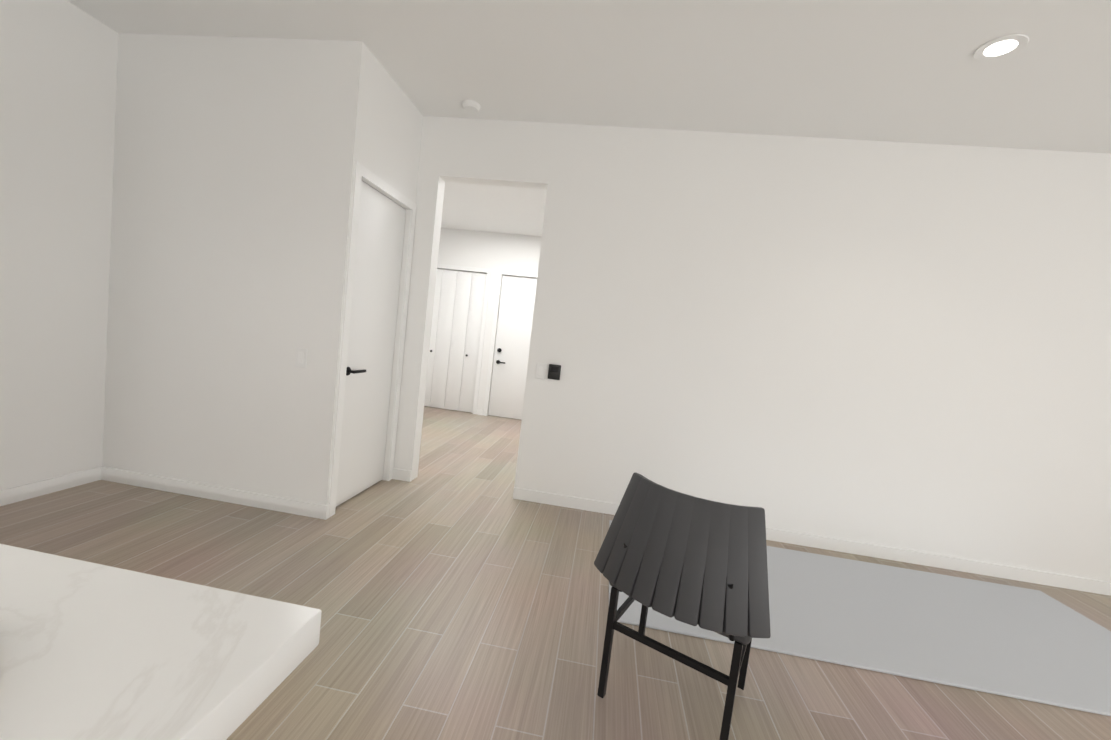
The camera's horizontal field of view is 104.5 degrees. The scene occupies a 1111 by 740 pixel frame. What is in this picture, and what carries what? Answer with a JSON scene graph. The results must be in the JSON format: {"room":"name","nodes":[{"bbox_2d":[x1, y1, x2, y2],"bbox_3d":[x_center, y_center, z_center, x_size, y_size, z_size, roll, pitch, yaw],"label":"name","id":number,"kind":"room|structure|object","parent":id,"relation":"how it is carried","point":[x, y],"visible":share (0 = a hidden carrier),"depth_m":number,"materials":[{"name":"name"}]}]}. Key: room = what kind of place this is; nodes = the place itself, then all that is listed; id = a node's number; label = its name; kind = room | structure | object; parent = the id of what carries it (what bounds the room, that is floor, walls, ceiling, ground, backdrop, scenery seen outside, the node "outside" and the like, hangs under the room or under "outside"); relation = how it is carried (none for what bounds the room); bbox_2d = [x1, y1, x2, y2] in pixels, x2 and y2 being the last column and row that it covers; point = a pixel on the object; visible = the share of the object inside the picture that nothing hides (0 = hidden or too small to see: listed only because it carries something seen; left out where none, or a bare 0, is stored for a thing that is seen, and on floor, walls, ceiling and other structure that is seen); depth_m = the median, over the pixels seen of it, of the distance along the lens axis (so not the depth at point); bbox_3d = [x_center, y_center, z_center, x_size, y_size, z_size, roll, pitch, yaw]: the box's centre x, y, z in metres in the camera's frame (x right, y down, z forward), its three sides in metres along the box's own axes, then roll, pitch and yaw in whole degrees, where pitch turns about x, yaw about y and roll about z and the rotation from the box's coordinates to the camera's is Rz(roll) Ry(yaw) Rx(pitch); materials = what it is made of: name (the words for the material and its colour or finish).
{"room":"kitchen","nodes":[
{"label":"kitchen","id":0,"kind":"room"},
{"bbox_2d":[0,0,117,489],"bbox_3d":[-3.427,-0.392,-1.907,0.120,2.750,9.520,7,4,7],"label":"wall","id":1,"kind":"structure","parent":0,"point":[58,71],"depth_m":2.40,"materials":[{"name":"paint"}]},
{"bbox_2d":[0,467,99,505],"bbox_3d":[-3.007,0.701,2.134,0.012,0.085,1.260,7,4,7],"label":"baseboard","id":2,"kind":"structure","parent":1,"relation":"attached to","point":[35,489],"depth_m":2.50,"materials":[{"name":"white wood"}]},
{"bbox_2d":[102,33,341,501],"bbox_3d":[-2.056,-0.573,2.654,1.450,2.750,0.120,7,4,7],"label":"wall","id":3,"kind":"structure","parent":0,"point":[223,167],"depth_m":2.58,"materials":[{"name":"white paint"}]},
{"bbox_2d":[100,466,329,519],"bbox_3d":[-2.151,0.759,2.683,1.582,0.085,0.022,7,4,7],"label":"baseboard","id":4,"kind":"structure","parent":3,"relation":"attached to","point":[150,481],"depth_m":2.67,"materials":[{"name":"white wood"}]},
{"bbox_2d":[295,347,307,367],"bbox_3d":[-1.507,-0.073,2.547,0.072,0.115,0.009,7,4,7],"label":"light switch","id":5,"kind":"object","parent":3,"relation":"attached to","point":[301,358],"visible":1,"depth_m":2.54,"materials":[{"name":"white plastic"}]},
{"bbox_2d":[308,41,423,504],"bbox_3d":[-1.240,-0.496,2.892,0.120,2.750,0.790,7,4,7],"label":"wall","id":6,"kind":"structure","parent":0,"point":[379,123],"depth_m":2.55,"materials":[{"name":"white paint"}]},
{"bbox_2d":[336,181,405,506],"bbox_3d":[-1.246,-0.148,2.918,0.098,2.038,0.642,7,4,7],"label":"closet door","id":7,"kind":"structure","parent":6,"relation":"in","point":[379,251],"depth_m":2.91,"materials":[{"name":"white wood"}]},
{"bbox_2d":[328,161,416,517],"bbox_3d":[-1.211,-0.170,2.912,0.012,2.107,0.764,7,4,7],"label":"door frame","id":8,"kind":"structure","parent":6,"relation":"attached to","point":[360,171],"depth_m":2.60,"materials":[{"name":"white wood"}]},
{"bbox_2d":[437,228,541,415],"bbox_3d":[-0.494,-0.590,6.189,3.540,2.620,0.120,7,4,7],"label":"wall","id":9,"kind":"structure","parent":0,"point":[494,252],"depth_m":6.13,"materials":[{"name":"white paint"}]},
{"bbox_2d":[424,269,486,412],"bbox_3d":[-1.536,-0.430,6.297,0.886,2.030,0.074,7,4,7],"label":"bifold closet door","id":10,"kind":"structure","parent":9,"relation":"in","point":[455,336],"depth_m":6.29,"materials":[{"name":"white wood"}]},
{"bbox_2d":[437,264,490,413],"bbox_3d":[-1.537,-0.457,6.264,1.014,2.107,0.012,7,4,7],"label":"door frame","id":11,"kind":"structure","parent":9,"relation":"attached to","point":[488,271],"depth_m":6.19,"materials":[{"name":"white wood"}]},
{"bbox_2d":[483,270,537,415],"bbox_3d":[-0.423,-0.318,6.129,1.034,2.107,0.012,7,4,7],"label":"door frame","id":12,"kind":"structure","parent":9,"relation":"attached to","point":[500,272],"depth_m":6.16,"materials":[{"name":"white wood"}]},
{"bbox_2d":[488,275,536,419],"bbox_3d":[-0.423,-0.293,6.154,0.912,2.038,0.115,7,4,7],"label":"entry door","id":13,"kind":"structure","parent":9,"relation":"in","point":[513,336],"depth_m":6.19,"materials":[{"name":"white wood"}]},
{"bbox_2d":[441,182,546,236],"bbox_3d":[-0.486,-1.869,4.945,3.540,0.100,3.390,7,4,7],"label":"ceiling","id":14,"kind":"structure","parent":0,"point":[498,209],"depth_m":4.92,"materials":[{"name":"white paint"}]},
{"bbox_2d":[0,406,1110,739],"bbox_3d":[0.754,1.391,-0.328,8.600,0.060,13.500,7,4,7],"label":"floor","id":15,"kind":"structure","parent":0,"point":[454,590],"depth_m":1.84,"materials":[{"name":"brown wood"}]},
{"bbox_2d":[0,544,321,739],"bbox_3d":[-0.916,0.708,-0.472,0.995,0.927,2.050,7,4,7],"label":"kitchen island","id":16,"kind":"object","parent":15,"relation":"on","point":[91,651],"visible":1,"depth_m":0.37,"materials":[{"name":"stone"}]},
{"bbox_2d":[594,473,770,739],"bbox_3d":[0.447,0.777,1.492,0.555,0.790,0.548,9,5,32],"label":"stool","id":17,"kind":"object","parent":15,"relation":"on","point":[686,558],"visible":1,"depth_m":1.28,"materials":[{"name":"black painted wood"},{"name":"black metal"}]},
{"bbox_2d":[609,520,1110,715],"bbox_3d":[1.645,1.260,2.327,2.710,0.012,1.100,7,4,7],"label":"rug","id":18,"kind":"object","parent":15,"relation":"on","point":[1038,646],"visible":0.66,"depth_m":2.13,"materials":[{"name":"grey fabric"}]},
{"bbox_2d":[67,0,1110,153],"bbox_3d":[0.919,-1.313,-2.121,8.510,0.100,10.310,7,4,7],"label":"ceiling","id":19,"kind":"structure","parent":0,"point":[911,71],"depth_m":2.26,"materials":[{"name":"white paint"}]},
{"bbox_2d":[462,100,480,112],"bbox_3d":[-0.576,-1.793,2.936,0.124,0.033,0.124,7,4,7],"label":"smoke detector","id":20,"kind":"object","parent":19,"relation":"attached to","point":[471,106],"visible":1,"depth_m":2.91,"materials":[{"name":"white plastic"}]},
{"bbox_2d":[973,34,1029,60],"bbox_3d":[1.987,-1.436,1.921,0.176,0.005,0.176,7,4,7],"label":"recessed light","id":21,"kind":"object","parent":19,"relation":"in","point":[1001,47],"visible":1,"depth_m":1.92,"materials":[{"name":"white plastic"}]},
{"bbox_2d":[393,116,1110,581],"bbox_3d":[2.178,-0.105,2.935,6.940,2.750,0.120,7,4,7],"label":"wall","id":22,"kind":"structure","parent":0,"point":[899,344],"depth_m":2.92,"materials":[{"name":"white paint"}]},
{"bbox_2d":[535,363,546,378],"bbox_3d":[-0.107,0.007,3.170,0.072,0.115,0.009,7,4,7],"label":"light switch","id":23,"kind":"object","parent":22,"relation":"attached to","point":[541,371],"visible":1,"depth_m":3.17,"materials":[{"name":"white plastic"}]},
{"bbox_2d":[548,364,560,379],"bbox_3d":[-0.008,0.015,3.151,0.090,0.110,0.022,7,4,7],"label":"light switch","id":24,"kind":"object","parent":22,"relation":"attached to","point":[554,371],"visible":1,"depth_m":3.14,"materials":[{"name":"black plastic"}]},
{"bbox_2d":[513,487,1110,595],"bbox_3d":[2.559,1.286,2.902,5.840,0.085,0.012,7,4,7],"label":"baseboard","id":25,"kind":"structure","parent":22,"relation":"attached to","point":[803,539],"depth_m":2.93,"materials":[{"name":"white wood"}]}
]}

